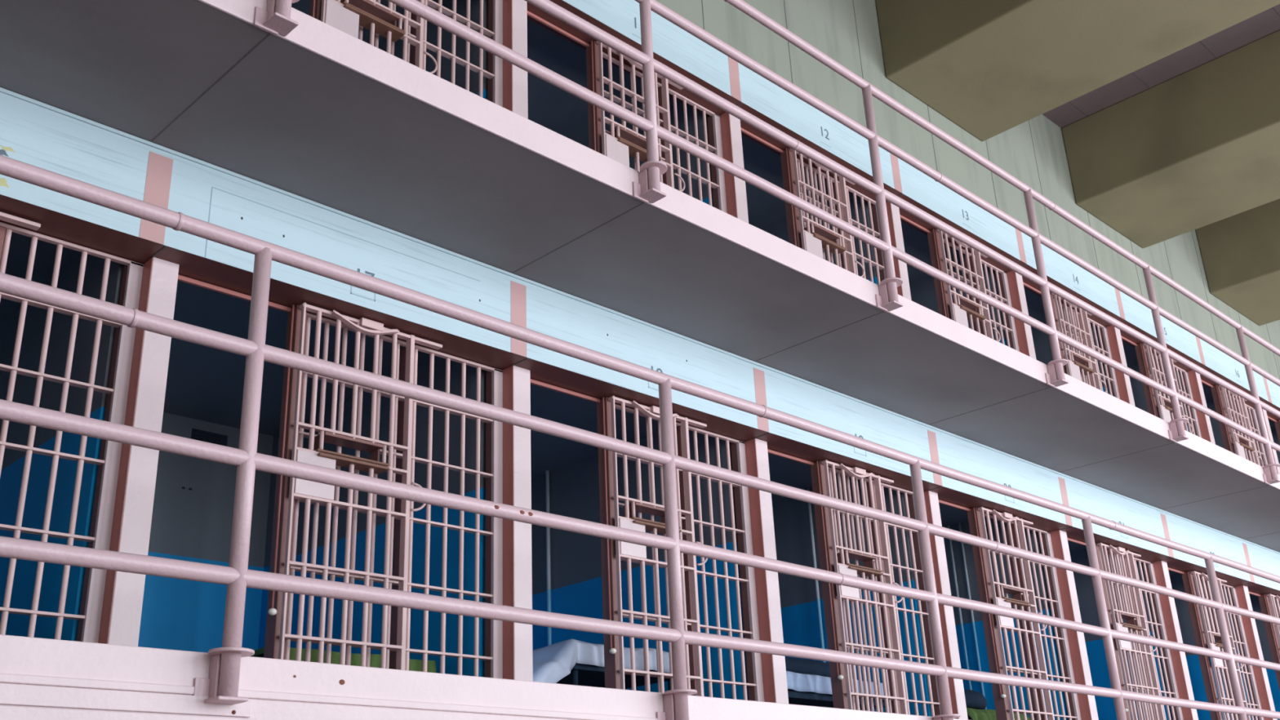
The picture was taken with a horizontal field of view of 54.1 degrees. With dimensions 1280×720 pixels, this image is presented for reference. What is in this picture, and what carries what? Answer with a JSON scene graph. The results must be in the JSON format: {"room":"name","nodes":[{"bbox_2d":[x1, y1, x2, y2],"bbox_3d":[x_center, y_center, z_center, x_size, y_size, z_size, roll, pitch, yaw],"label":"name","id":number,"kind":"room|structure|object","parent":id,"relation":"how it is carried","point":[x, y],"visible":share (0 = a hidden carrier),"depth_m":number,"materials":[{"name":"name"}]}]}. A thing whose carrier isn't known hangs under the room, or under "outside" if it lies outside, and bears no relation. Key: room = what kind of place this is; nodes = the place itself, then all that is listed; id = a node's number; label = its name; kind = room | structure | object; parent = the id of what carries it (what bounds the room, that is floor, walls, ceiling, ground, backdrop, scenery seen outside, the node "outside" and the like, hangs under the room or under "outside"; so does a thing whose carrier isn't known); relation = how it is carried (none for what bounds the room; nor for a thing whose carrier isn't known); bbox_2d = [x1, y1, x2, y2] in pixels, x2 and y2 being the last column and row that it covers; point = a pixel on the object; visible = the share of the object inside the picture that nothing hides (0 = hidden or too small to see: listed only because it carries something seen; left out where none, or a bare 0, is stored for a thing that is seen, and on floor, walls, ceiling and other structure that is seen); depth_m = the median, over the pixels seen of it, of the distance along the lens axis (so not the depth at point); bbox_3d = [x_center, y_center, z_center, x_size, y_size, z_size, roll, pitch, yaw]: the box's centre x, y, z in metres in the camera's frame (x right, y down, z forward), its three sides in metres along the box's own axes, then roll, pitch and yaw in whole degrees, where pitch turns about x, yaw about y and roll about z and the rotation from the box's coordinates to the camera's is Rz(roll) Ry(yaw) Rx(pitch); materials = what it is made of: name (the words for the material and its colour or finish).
{"room":"prison interior","nodes":[
{"label":"prison interior","id":0,"kind":"room"},
{"bbox_2d":[0,253,124,640],"bbox_3d":[-3.251,0.708,6.551,0.196,2.420,2.448,18,-30,-41],"label":"wall partition","id":1,"kind":"structure","parent":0,"point":[13,462],"depth_m":6.05,"materials":[{"name":"paint"}]},
{"bbox_2d":[107,257,178,646],"bbox_3d":[-2.285,0.503,5.645,0.130,2.039,0.220,18,-30,-41],"label":"wall pier","id":2,"kind":"object","parent":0,"point":[128,593],"visible":0.42,"depth_m":5.57,"materials":[{"name":"pink paint"}]},
{"bbox_2d":[97,257,153,644],"bbox_3d":[-2.291,0.472,5.562,0.003,2.035,0.097,18,-30,-41],"label":"door frame","id":3,"kind":"structure","parent":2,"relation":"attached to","point":[147,268],"depth_m":5.56,"materials":[{"name":"red paint"}]},
{"bbox_2d":[137,412,273,653],"bbox_3d":[3.921,3.748,14.976,33.800,2.540,0.200,18,-30,-41],"label":"wall","id":4,"kind":"structure","parent":0,"point":[195,525],"depth_m":8.49,"materials":[{"name":"paint"}]},
{"bbox_2d":[191,428,227,446],"bbox_3d":[-3.006,0.566,8.753,0.260,0.130,0.020,18,-30,-41],"label":"air vent","id":5,"kind":"object","parent":4,"relation":"in","point":[197,434],"visible":0.61,"depth_m":8.76,"materials":[{"name":"black metal"}]},
{"bbox_2d":[257,0,488,676],"bbox_3d":[-1.754,-0.026,8.506,0.196,5.127,2.448,18,-30,-41],"label":"wall","id":6,"kind":"structure","parent":0,"point":[423,368],"depth_m":7.71,"materials":[{"name":"paint"}]},
{"bbox_2d":[0,634,966,719],"bbox_3d":[5.356,4.422,13.193,33.800,0.168,4.130,18,-30,-41],"label":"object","id":7,"kind":"structure","parent":0,"point":[19,655],"depth_m":4.60,"materials":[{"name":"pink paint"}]},
{"bbox_2d":[0,222,143,643],"bbox_3d":[-3.055,0.244,4.918,0.148,2.034,2.051,-21,-28,37],"label":"bars","id":8,"kind":"object","parent":7,"relation":"on","point":[89,618],"visible":0.74,"depth_m":5.51,"materials":[{"name":"pink metal"}]},
{"bbox_2d":[253,653,263,657],"bbox_3d":[-2.164,2.008,7.143,0.970,0.370,1.960,18,-30,-41],"label":"bunk","id":9,"kind":"object","parent":7,"relation":"on","point":[262,655],"visible":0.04,"depth_m":6.35,"materials":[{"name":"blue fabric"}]},
{"bbox_2d":[250,647,436,672],"bbox_3d":[-2.069,1.854,7.085,0.984,0.174,1.745,18,-30,-41],"label":"blanket","id":10,"kind":"object","parent":9,"relation":"on","point":[414,664],"visible":0.07,"depth_m":6.53,"materials":[{"name":"green fabric"}]},
{"bbox_2d":[0,672,657,719],"bbox_3d":[6.735,4.111,11.824,33.800,0.507,0.270,18,-30,-41],"label":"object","id":11,"kind":"structure","parent":7,"relation":"attached to","point":[19,701],"depth_m":4.10,"materials":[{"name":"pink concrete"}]},
{"bbox_2d":[177,274,502,678],"bbox_3d":[-1.503,0.763,6.364,0.148,2.034,2.051,-21,-28,37],"label":"bars","id":12,"kind":"object","parent":7,"relation":"on","point":[493,658],"visible":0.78,"depth_m":6.64,"materials":[{"name":"pink metal"}]},
{"bbox_2d":[278,302,442,670],"bbox_3d":[-1.401,0.753,6.361,0.876,2.022,0.145,18,-30,-41],"label":"door","id":13,"kind":"structure","parent":12,"relation":"attached to","point":[307,491],"depth_m":6.30,"materials":[{"name":"pink metal"}]},
{"bbox_2d":[314,448,389,466],"bbox_3d":[-1.466,0.501,6.359,0.420,0.012,0.065,18,-30,-41],"label":"shelf","id":14,"kind":"object","parent":13,"relation":"attached to","point":[342,460],"depth_m":6.32,"materials":[{"name":"red paint"}]},
{"bbox_2d":[317,452,389,474],"bbox_3d":[-1.472,0.525,6.357,0.410,0.014,0.105,18,-30,-41],"label":"shelf","id":15,"kind":"object","parent":13,"relation":"attached to","point":[351,462],"depth_m":6.34,"materials":[{"name":"red paint"}]},
{"bbox_2d":[556,662,671,690],"bbox_3d":[-0.701,2.370,8.447,0.920,0.560,1.810,18,-30,-41],"label":"bunk","id":16,"kind":"object","parent":7,"relation":"on","point":[588,675],"visible":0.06,"depth_m":8.02,"materials":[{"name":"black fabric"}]},
{"bbox_2d":[532,639,670,683],"bbox_3d":[-0.727,2.179,8.246,1.355,0.428,1.731,18,-30,-41],"label":"sheet","id":17,"kind":"object","parent":16,"relation":"on","point":[552,663],"visible":0.31,"depth_m":7.61,"materials":[{"name":"white fabric"}]},
{"bbox_2d":[0,155,1279,719],"bbox_3d":[6.827,3.085,12.093,33.800,1.710,0.151,18,-30,-41],"label":"guard rail","id":18,"kind":"object","parent":7,"relation":"attached to","point":[237,576],"visible":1,"depth_m":5.26,"materials":[{"name":"pink metal"}]},
{"bbox_2d":[204,695,248,704],"bbox_3d":[-1.369,1.125,4.141,0.108,0.013,0.109,18,-30,-41],"label":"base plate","id":19,"kind":"object","parent":18,"relation":"attached to","point":[221,700],"depth_m":4.12,"materials":[{"name":"pink metal"}]},
{"bbox_2d":[530,378,764,702],"bbox_3d":[0.050,1.281,7.809,0.148,2.034,2.051,-21,-28,37],"label":"bars","id":20,"kind":"object","parent":7,"relation":"on","point":[747,580],"visible":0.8,"depth_m":8.15,"materials":[{"name":"pink metal"}]},
{"bbox_2d":[608,395,707,696],"bbox_3d":[0.152,1.271,7.807,0.876,2.022,0.145,18,-30,-41],"label":"door","id":21,"kind":"structure","parent":20,"relation":"attached to","point":[630,552],"depth_m":7.73,"materials":[{"name":"pink metal"}]},
{"bbox_2d":[629,516,680,528],"bbox_3d":[0.087,1.020,7.805,0.420,0.012,0.065,18,-30,-41],"label":"shelf","id":22,"kind":"object","parent":21,"relation":"attached to","point":[648,524],"depth_m":7.73,"materials":[{"name":"red paint"}]},
{"bbox_2d":[632,520,681,533],"bbox_3d":[0.081,1.044,7.803,0.410,0.014,0.105,18,-30,-41],"label":"shelf","id":23,"kind":"object","parent":21,"relation":"attached to","point":[648,525],"depth_m":7.76,"materials":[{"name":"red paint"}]},
{"bbox_2d":[787,688,884,712],"bbox_3d":[0.690,2.897,9.829,1.570,0.510,1.960,18,-30,-41],"label":"bunk","id":24,"kind":"object","parent":7,"relation":"on","point":[802,698],"visible":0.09,"depth_m":9.22,"materials":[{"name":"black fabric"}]},
{"bbox_2d":[786,671,884,695],"bbox_3d":[1.065,2.538,9.541,1.568,0.152,0.953,18,-30,-41],"label":"blanket","id":25,"kind":"object","parent":24,"relation":"on","point":[797,682],"visible":0.27,"depth_m":9.12,"materials":[{"name":"white fabric"}]},
{"bbox_2d":[784,657,830,677],"bbox_3d":[1.062,2.356,9.555,1.208,0.155,0.514,18,-30,-41],"label":"pillow","id":26,"kind":"object","parent":25,"relation":"on","point":[802,666],"visible":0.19,"depth_m":9.42,"materials":[{"name":"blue fabric"}]},
{"bbox_2d":[767,448,941,716],"bbox_3d":[1.603,1.800,9.255,0.148,2.034,2.051,-21,-28,37],"label":"bars","id":27,"kind":"object","parent":7,"relation":"on","point":[831,612],"visible":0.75,"depth_m":9.43,"materials":[{"name":"pink metal"}]},
{"bbox_2d":[821,459,907,714],"bbox_3d":[1.704,1.790,9.252,0.876,2.022,0.145,18,-30,-41],"label":"door","id":28,"kind":"structure","parent":27,"relation":"attached to","point":[841,560],"depth_m":9.20,"materials":[{"name":"pink metal"}]},
{"bbox_2d":[848,565,883,577],"bbox_3d":[1.634,1.562,9.248,0.410,0.014,0.105,18,-30,-41],"label":"shelf","id":29,"kind":"object","parent":28,"relation":"attached to","point":[864,571],"depth_m":9.23,"materials":[{"name":"metal"}]},
{"bbox_2d":[938,499,1081,719],"bbox_3d":[3.156,2.318,10.700,0.148,2.034,2.051,-21,-28,37],"label":"bars","id":30,"kind":"object","parent":7,"relation":"on","point":[991,634],"visible":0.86,"depth_m":11.01,"materials":[{"name":"pink metal"}]},
{"bbox_2d":[977,506,1054,719],"bbox_3d":[3.257,2.308,10.698,0.876,2.022,0.145,18,-30,-41],"label":"door","id":31,"kind":"structure","parent":30,"relation":"attached to","point":[1005,623],"depth_m":10.66,"materials":[{"name":"pink metal"}]},
{"bbox_2d":[1066,537,1183,719],"bbox_3d":[4.709,2.837,12.146,0.148,2.034,2.051,-21,-28,37],"label":"bars","id":32,"kind":"object","parent":7,"relation":"on","point":[1172,691],"visible":0.54,"depth_m":12.59,"materials":[{"name":"pink metal"}]},
{"bbox_2d":[1096,542,1164,719],"bbox_3d":[4.810,2.827,12.143,0.876,2.022,0.145,18,-30,-41],"label":"door","id":33,"kind":"structure","parent":32,"relation":"attached to","point":[1124,646],"depth_m":12.13,"materials":[{"name":"pink metal"}]},
{"bbox_2d":[1168,567,1264,719],"bbox_3d":[6.262,3.355,13.591,0.148,2.034,2.051,-21,-28,37],"label":"bars","id":34,"kind":"object","parent":7,"relation":"on","point":[1188,580],"visible":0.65,"depth_m":13.81,"materials":[{"name":"pink metal"}]},
{"bbox_2d":[1191,570,1250,719],"bbox_3d":[6.363,3.345,13.589,0.876,2.022,0.145,18,-30,-41],"label":"door","id":35,"kind":"structure","parent":34,"relation":"attached to","point":[1216,663],"depth_m":13.54,"materials":[{"name":"pink metal"}]},
{"bbox_2d":[1248,591,1279,691],"bbox_3d":[7.815,3.873,15.037,0.148,2.034,2.051,-21,-28,37],"label":"bars","id":36,"kind":"object","parent":7,"relation":"on","point":[1264,602],"visible":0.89,"depth_m":14.99,"materials":[{"name":"pink metal"}]},
{"bbox_2d":[506,365,533,681],"bbox_3d":[-0.733,1.021,7.090,0.130,2.039,0.220,18,-30,-41],"label":"wall pier","id":37,"kind":"object","parent":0,"point":[522,565],"visible":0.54,"depth_m":7.02,"materials":[{"name":"pink paint"}]},
{"bbox_2d":[502,365,514,679],"bbox_3d":[-0.738,0.990,7.008,0.003,2.035,0.097,18,-30,-41],"label":"door frame","id":38,"kind":"structure","parent":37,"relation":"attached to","point":[508,374],"depth_m":7.02,"materials":[{"name":"red paint"}]},
{"bbox_2d":[0,231,1177,574],"bbox_3d":[4.821,2.362,14.507,33.800,0.080,2.488,18,-30,-41],"label":"ceiling","id":39,"kind":"structure","parent":0,"point":[204,383],"depth_m":8.14,"materials":[{"name":"paint"}]},
{"bbox_2d":[0,0,1279,552],"bbox_3d":[5.245,1.916,14.212,33.800,0.168,4.128,18,-30,-41],"label":"upper walkway","id":40,"kind":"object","parent":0,"point":[319,113],"depth_m":6.74,"materials":[{"name":"grey paint"}]},
{"bbox_2d":[309,0,502,106],"bbox_3d":[-1.614,-1.743,7.381,0.148,2.034,2.051,-21,-28,37],"label":"bars","id":41,"kind":"object","parent":40,"relation":"on","point":[495,31],"visible":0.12,"depth_m":8.07,"materials":[{"name":"pink metal"}]},
{"bbox_2d":[320,0,437,73],"bbox_3d":[-1.512,-1.753,7.379,0.876,2.022,0.145,18,-30,-41],"label":"door","id":42,"kind":"structure","parent":41,"relation":"attached to","point":[345,15],"depth_m":7.41,"materials":[{"name":"pink metal"}]},
{"bbox_2d":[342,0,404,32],"bbox_3d":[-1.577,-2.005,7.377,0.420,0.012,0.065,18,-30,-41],"label":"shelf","id":43,"kind":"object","parent":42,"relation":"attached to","point":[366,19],"depth_m":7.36,"materials":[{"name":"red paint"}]},
{"bbox_2d":[343,4,404,42],"bbox_3d":[-1.583,-1.980,7.375,0.410,0.014,0.105,18,-30,-41],"label":"shelf","id":44,"kind":"object","parent":42,"relation":"attached to","point":[367,20],"depth_m":7.38,"materials":[{"name":"red paint"}]},
{"bbox_2d":[511,0,528,119],"bbox_3d":[-0.844,-1.484,8.108,0.130,2.039,0.220,18,-30,-41],"label":"wall pier","id":45,"kind":"object","parent":40,"relation":"on","point":[519,7],"visible":0.02,"depth_m":8.23,"materials":[{"name":"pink paint"}]},
{"bbox_2d":[502,0,512,111],"bbox_3d":[-0.849,-1.516,8.026,0.003,2.035,0.097,18,-30,-41],"label":"strip","id":46,"kind":"object","parent":45,"relation":"attached to","point":[507,4],"depth_m":8.21,"materials":[{"name":"red paint"}]},
{"bbox_2d":[527,10,727,213],"bbox_3d":[-0.061,-1.225,8.827,0.148,2.034,2.051,-21,-28,37],"label":"bars","id":47,"kind":"object","parent":40,"relation":"on","point":[717,184],"visible":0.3,"depth_m":9.38,"materials":[{"name":"pink metal"}]},
{"bbox_2d":[595,40,684,191],"bbox_3d":[0.041,-1.234,8.825,0.876,2.022,0.145,18,-30,-41],"label":"door","id":48,"kind":"structure","parent":47,"relation":"attached to","point":[622,143],"depth_m":8.88,"materials":[{"name":"pink metal"}]},
{"bbox_2d":[615,136,660,158],"bbox_3d":[-0.024,-1.486,8.823,0.420,0.012,0.065,18,-30,-41],"label":"shelf","id":49,"kind":"object","parent":48,"relation":"attached to","point":[633,148],"depth_m":8.78,"materials":[{"name":"red paint"}]},
{"bbox_2d":[617,137,661,162],"bbox_3d":[-0.030,-1.462,8.820,0.410,0.014,0.105,18,-30,-41],"label":"shelf","id":50,"kind":"object","parent":48,"relation":"attached to","point":[634,150],"depth_m":8.79,"materials":[{"name":"red paint"}]},
{"bbox_2d":[728,113,748,223],"bbox_3d":[0.709,-0.966,9.554,0.130,2.039,0.220,18,-30,-41],"label":"wall pier","id":51,"kind":"object","parent":40,"relation":"on","point":[735,122],"visible":0.02,"depth_m":9.68,"materials":[{"name":"white paint"}]},
{"bbox_2d":[720,111,737,217],"bbox_3d":[0.704,-0.997,9.472,0.003,2.035,0.097,18,-30,-41],"label":"strip","id":52,"kind":"object","parent":51,"relation":"attached to","point":[731,209],"visible":0.21,"depth_m":9.68,"materials":[{"name":"red paint"}]},
{"bbox_2d":[253,0,1279,484],"bbox_3d":[6.716,0.579,13.111,33.800,1.710,0.151,18,-30,-41],"label":"guard rail","id":53,"kind":"object","parent":40,"relation":"attached to","point":[648,188],"visible":1,"depth_m":8.30,"materials":[{"name":"pink metal"}]},
{"bbox_2d":[262,12,298,36],"bbox_3d":[-1.480,-1.381,5.159,0.108,0.013,0.109,18,-30,-41],"label":"bracket","id":54,"kind":"object","parent":53,"relation":"attached to","point":[281,23],"depth_m":5.15,"materials":[{"name":"pink metal"}]},
{"bbox_2d":[639,187,666,203],"bbox_3d":[0.066,-0.865,6.598,0.108,0.013,0.109,18,-30,-41],"label":"base plate","id":55,"kind":"object","parent":53,"relation":"attached to","point":[652,195],"depth_m":6.59,"materials":[{"name":"pink metal"}]},
{"bbox_2d":[740,127,885,285],"bbox_3d":[1.492,-0.706,10.273,0.148,2.034,2.051,-21,-28,37],"label":"bars","id":56,"kind":"object","parent":40,"relation":"on","point":[786,156],"visible":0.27,"depth_m":10.67,"materials":[{"name":"pink metal"}]},
{"bbox_2d":[790,147,864,276],"bbox_3d":[1.593,-0.716,10.270,0.876,2.022,0.145,18,-30,-41],"label":"door","id":57,"kind":"structure","parent":56,"relation":"attached to","point":[815,237],"depth_m":10.37,"materials":[{"name":"pink metal"}]},
{"bbox_2d":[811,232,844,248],"bbox_3d":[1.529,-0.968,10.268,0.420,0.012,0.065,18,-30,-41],"label":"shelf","id":58,"kind":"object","parent":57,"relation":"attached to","point":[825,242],"depth_m":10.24,"materials":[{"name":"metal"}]},
{"bbox_2d":[813,234,845,254],"bbox_3d":[1.523,-0.944,10.266,0.410,0.014,0.105,18,-30,-41],"label":"shelf","id":59,"kind":"object","parent":57,"relation":"attached to","point":[833,247],"depth_m":10.26,"materials":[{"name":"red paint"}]},
{"bbox_2d":[890,203,911,300],"bbox_3d":[2.262,-0.448,10.999,0.130,2.039,0.220,18,-30,-41],"label":"wall pier","id":60,"kind":"object","parent":40,"relation":"on","point":[895,210],"depth_m":11.13,"materials":[{"name":"paint"}]},
{"bbox_2d":[899,214,1019,351],"bbox_3d":[3.045,-0.188,11.718,0.148,2.034,2.051,-21,-28,37],"label":"bars","id":61,"kind":"object","parent":40,"relation":"on","point":[934,241],"visible":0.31,"depth_m":12.26,"materials":[{"name":"pink metal"}]},
{"bbox_2d":[936,228,1000,342],"bbox_3d":[3.146,-0.198,11.716,0.876,2.022,0.145,18,-30,-41],"label":"door","id":62,"kind":"structure","parent":61,"relation":"attached to","point":[962,308],"depth_m":11.82,"materials":[{"name":"pink metal"}]},
{"bbox_2d":[960,306,985,322],"bbox_3d":[3.075,-0.425,11.712,0.410,0.014,0.105,18,-30,-41],"label":"shelf","id":63,"kind":"object","parent":62,"relation":"attached to","point":[975,317],"depth_m":11.70,"materials":[{"name":"red paint"}]},
{"bbox_2d":[1007,270,1036,359],"bbox_3d":[3.815,0.071,12.445,0.130,2.039,0.220,18,-30,-41],"label":"wall pier","id":64,"kind":"object","parent":40,"relation":"on","point":[1019,277],"visible":0.03,"depth_m":12.57,"materials":[{"name":"paint"}]},
{"bbox_2d":[1006,270,1029,355],"bbox_3d":[3.809,0.040,12.363,0.003,2.035,0.097,18,-30,-41],"label":"strip","id":65,"kind":"object","parent":64,"relation":"attached to","point":[1011,277],"visible":0.21,"depth_m":12.57,"materials":[{"name":"red paint"}]},
{"bbox_2d":[1022,282,1119,399],"bbox_3d":[4.598,0.331,13.164,0.148,2.034,2.051,-21,-28,37],"label":"bars","id":66,"kind":"object","parent":40,"relation":"on","point":[1110,376],"visible":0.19,"depth_m":13.84,"materials":[{"name":"pink metal"}]},
{"bbox_2d":[1051,292,1106,392],"bbox_3d":[4.699,0.321,13.161,0.876,2.022,0.145,18,-30,-41],"label":"door","id":67,"kind":"structure","parent":66,"relation":"attached to","point":[1077,364],"depth_m":13.27,"materials":[{"name":"pink metal"}]},
{"bbox_2d":[1096,326,1135,406],"bbox_3d":[5.368,0.589,13.891,0.130,2.039,0.220,18,-30,-41],"label":"wall pier","id":68,"kind":"object","parent":40,"relation":"on","point":[1117,331],"visible":0.12,"depth_m":14.04,"materials":[{"name":"paint"}]},
{"bbox_2d":[1106,325,1129,404],"bbox_3d":[5.362,0.558,13.808,0.003,2.035,0.097,18,-30,-41],"label":"strip","id":69,"kind":"object","parent":68,"relation":"attached to","point":[1120,378],"visible":0.21,"depth_m":14.02,"materials":[{"name":"red paint"}]},
{"bbox_2d":[1120,335,1201,437],"bbox_3d":[6.151,0.849,14.609,0.148,2.034,2.051,-21,-28,37],"label":"bars","id":70,"kind":"object","parent":40,"relation":"on","point":[1140,351],"visible":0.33,"depth_m":14.98,"materials":[{"name":"pink metal"}]},
{"bbox_2d":[1142,342,1192,433],"bbox_3d":[6.252,0.839,14.607,0.876,2.022,0.145,18,-30,-41],"label":"door","id":71,"kind":"structure","parent":70,"relation":"attached to","point":[1164,406],"depth_m":14.65,"materials":[{"name":"pink metal"}]},
{"bbox_2d":[1178,370,1215,444],"bbox_3d":[6.921,1.108,15.336,0.130,2.039,0.220,18,-30,-41],"label":"wall pier","id":72,"kind":"object","parent":40,"relation":"on","point":[1198,378],"visible":0.06,"depth_m":15.49,"materials":[{"name":"white paint"}]},
{"bbox_2d":[1186,370,1210,442],"bbox_3d":[6.915,1.077,15.254,0.003,2.035,0.097,18,-30,-41],"label":"strip","id":73,"kind":"object","parent":72,"relation":"attached to","point":[1192,375],"visible":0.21,"depth_m":15.46,"materials":[{"name":"red paint"}]},
{"bbox_2d":[1200,379,1267,466],"bbox_3d":[7.704,1.368,16.055,0.148,2.034,2.051,-21,-28,37],"label":"bars","id":74,"kind":"object","parent":40,"relation":"on","point":[1225,431],"visible":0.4,"depth_m":16.24,"materials":[{"name":"pink metal"}]},
{"bbox_2d":[1218,385,1263,466],"bbox_3d":[7.805,1.358,16.052,0.876,2.022,0.145,18,-30,-41],"label":"door","id":75,"kind":"structure","parent":74,"relation":"attached to","point":[1239,442],"depth_m":16.16,"materials":[{"name":"pink metal"}]},
{"bbox_2d":[0,87,1279,599],"bbox_3d":[5.811,1.996,13.575,33.800,0.504,0.322,18,-30,-41],"label":"wall","id":76,"kind":"structure","parent":0,"point":[33,132],"depth_m":7.20,"materials":[{"name":"blue paint"}]},
{"bbox_2d":[531,102,749,700],"bbox_3d":[-0.201,0.492,9.951,0.196,5.127,2.448,18,-30,-41],"label":"wall","id":77,"kind":"structure","parent":0,"point":[575,561],"depth_m":9.57,"materials":[{"name":"paint"}]},
{"bbox_2d":[545,470,551,645],"bbox_3d":[-0.708,1.968,9.771,0.032,2.300,0.030,18,-30,-41],"label":"pipe","id":78,"kind":"object","parent":77,"relation":"attached to","point":[547,472],"visible":0.62,"depth_m":9.92,"materials":[{"name":"metal"}]},
{"bbox_2d":[743,438,788,703],"bbox_3d":[0.820,1.540,8.536,0.130,2.039,0.220,18,-30,-41],"label":"wall pier","id":79,"kind":"object","parent":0,"point":[762,453],"visible":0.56,"depth_m":8.47,"materials":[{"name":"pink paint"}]},
{"bbox_2d":[744,438,776,702],"bbox_3d":[0.815,1.509,8.454,0.003,2.035,0.097,18,-30,-41],"label":"strip","id":80,"kind":"object","parent":79,"relation":"attached to","point":[750,446],"visible":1,"depth_m":8.46,"materials":[{"name":"red paint"}]},
{"bbox_2d":[291,0,1275,431],"bbox_3d":[4.710,-0.144,15.525,33.800,0.080,2.488,18,-30,-41],"label":"ceiling","id":81,"kind":"structure","parent":0,"point":[551,107],"depth_m":10.34,"materials":[{"name":"paint"}]},
{"bbox_2d":[761,192,931,716],"bbox_3d":[1.352,1.010,11.397,0.196,5.127,2.448,18,-30,-41],"label":"wall","id":82,"kind":"structure","parent":0,"point":[797,595],"depth_m":10.81,"materials":[{"name":"paint"}]},
{"bbox_2d":[806,488,826,662],"bbox_3d":[1.519,2.191,10.562,0.028,2.300,0.027,18,-30,-41],"label":"pipe","id":83,"kind":"object","parent":82,"relation":"attached to","point":[807,489],"visible":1,"depth_m":10.67,"materials":[{"name":"metal"}]},
{"bbox_2d":[527,0,1279,423],"bbox_3d":[5.697,-0.488,14.588,33.800,0.459,0.312,18,-30,-41],"label":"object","id":84,"kind":"structure","parent":0,"point":[674,47],"depth_m":10.89,"materials":[{"name":"blue paint"}]},
{"bbox_2d":[924,490,968,719],"bbox_3d":[2.373,2.058,9.982,0.130,2.039,0.220,18,-30,-41],"label":"wall pier","id":85,"kind":"object","parent":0,"point":[940,544],"visible":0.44,"depth_m":9.92,"materials":[{"name":"white paint"}]},
{"bbox_2d":[924,490,958,719],"bbox_3d":[2.368,2.027,9.899,0.003,2.035,0.097,18,-30,-41],"label":"strip","id":86,"kind":"object","parent":85,"relation":"attached to","point":[947,652],"visible":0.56,"depth_m":9.90,"materials":[{"name":"red paint"}]},
{"bbox_2d":[656,0,1279,379],"bbox_3d":[4.667,-1.535,16.825,36.800,3.350,2.362,18,-30,-41],"label":"wall","id":87,"kind":"structure","parent":0,"point":[829,26],"depth_m":14.34,"materials":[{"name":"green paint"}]},
{"bbox_2d":[909,262,1068,719],"bbox_3d":[2.905,1.529,12.842,0.196,5.127,2.448,18,-30,-41],"label":"wall","id":88,"kind":"structure","parent":0,"point":[957,547],"depth_m":12.03,"materials":[{"name":"paint"}]},
{"bbox_2d":[1051,529,1098,719],"bbox_3d":[3.926,2.577,11.427,0.130,2.039,0.220,18,-30,-41],"label":"wall pier","id":89,"kind":"object","parent":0,"point":[1093,709],"visible":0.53,"depth_m":11.40,"materials":[{"name":"paint"}]},
{"bbox_2d":[1049,530,1091,719],"bbox_3d":[3.920,2.546,11.345,0.003,2.035,0.097,18,-30,-41],"label":"strip","id":90,"kind":"object","parent":89,"relation":"attached to","point":[1083,702],"visible":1,"depth_m":11.39,"materials":[{"name":"red paint"}]},
{"bbox_2d":[1031,316,1172,719],"bbox_3d":[4.458,2.047,14.288,0.196,5.127,2.448,18,-30,-41],"label":"wall","id":91,"kind":"structure","parent":0,"point":[1105,707],"depth_m":13.43,"materials":[{"name":"paint"}]},
{"bbox_2d":[1042,4,1279,128],"bbox_3d":[8.958,-4.574,13.877,37.556,0.294,14.000,18,-30,-41],"label":"ceiling","id":92,"kind":"structure","parent":0,"point":[1265,23],"depth_m":15.55,"materials":[{"name":"concrete"}]},
{"bbox_2d":[875,0,1279,141],"bbox_3d":[7.404,-5.056,10.594,1.973,1.163,11.641,18,-30,-41],"label":"ceiling beam","id":93,"kind":"structure","parent":92,"relation":"attached to","point":[990,68],"depth_m":13.21,"materials":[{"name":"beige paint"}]},
{"bbox_2d":[1061,30,1279,248],"bbox_3d":[10.432,-4.045,13.413,1.973,1.163,11.641,18,-30,-41],"label":"ceiling beam","id":94,"kind":"structure","parent":92,"relation":"attached to","point":[1199,147],"depth_m":15.81,"materials":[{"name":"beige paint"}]},
{"bbox_2d":[1195,198,1279,325],"bbox_3d":[13.460,-3.034,16.232,1.973,1.163,11.641,18,-30,-41],"label":"ceiling beam","id":95,"kind":"structure","parent":92,"relation":"attached to","point":[1240,253],"depth_m":19.03,"materials":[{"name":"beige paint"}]},
{"bbox_2d":[1142,560,1198,719],"bbox_3d":[5.479,3.095,12.873,0.130,2.039,0.220,18,-30,-41],"label":"wall pier","id":96,"kind":"object","parent":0,"point":[1175,616],"visible":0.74,"depth_m":12.89,"materials":[{"name":"white paint"}]},
{"bbox_2d":[1152,560,1193,719],"bbox_3d":[5.473,3.064,12.790,0.003,2.035,0.097,18,-30,-41],"label":"strip","id":97,"kind":"object","parent":96,"relation":"attached to","point":[1157,566],"visible":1,"depth_m":12.87,"materials":[{"name":"red paint"}]},
{"bbox_2d":[1128,359,1251,719],"bbox_3d":[6.011,2.566,15.733,0.196,5.127,2.448,18,-30,-41],"label":"wall","id":98,"kind":"structure","parent":0,"point":[1176,580],"depth_m":14.85,"materials":[{"name":"paint"}]},
{"bbox_2d":[1205,399,1279,719],"bbox_3d":[7.564,3.084,17.179,0.196,5.127,2.448,18,-30,-41],"label":"wall","id":99,"kind":"structure","parent":0,"point":[1273,681],"depth_m":16.29,"materials":[{"name":"paint"}]},
{"bbox_2d":[1225,585,1277,719],"bbox_3d":[7.032,3.614,14.318,0.130,2.039,0.220,18,-30,-41],"label":"wall pier","id":100,"kind":"object","parent":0,"point":[1246,588],"visible":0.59,"depth_m":14.36,"materials":[{"name":"paint"}]},
{"bbox_2d":[1235,585,1272,719],"bbox_3d":[7.026,3.582,14.236,0.003,2.035,0.097,18,-30,-41],"label":"strip","id":101,"kind":"object","parent":100,"relation":"attached to","point":[1247,625],"visible":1,"depth_m":14.34,"materials":[{"name":"red paint"}]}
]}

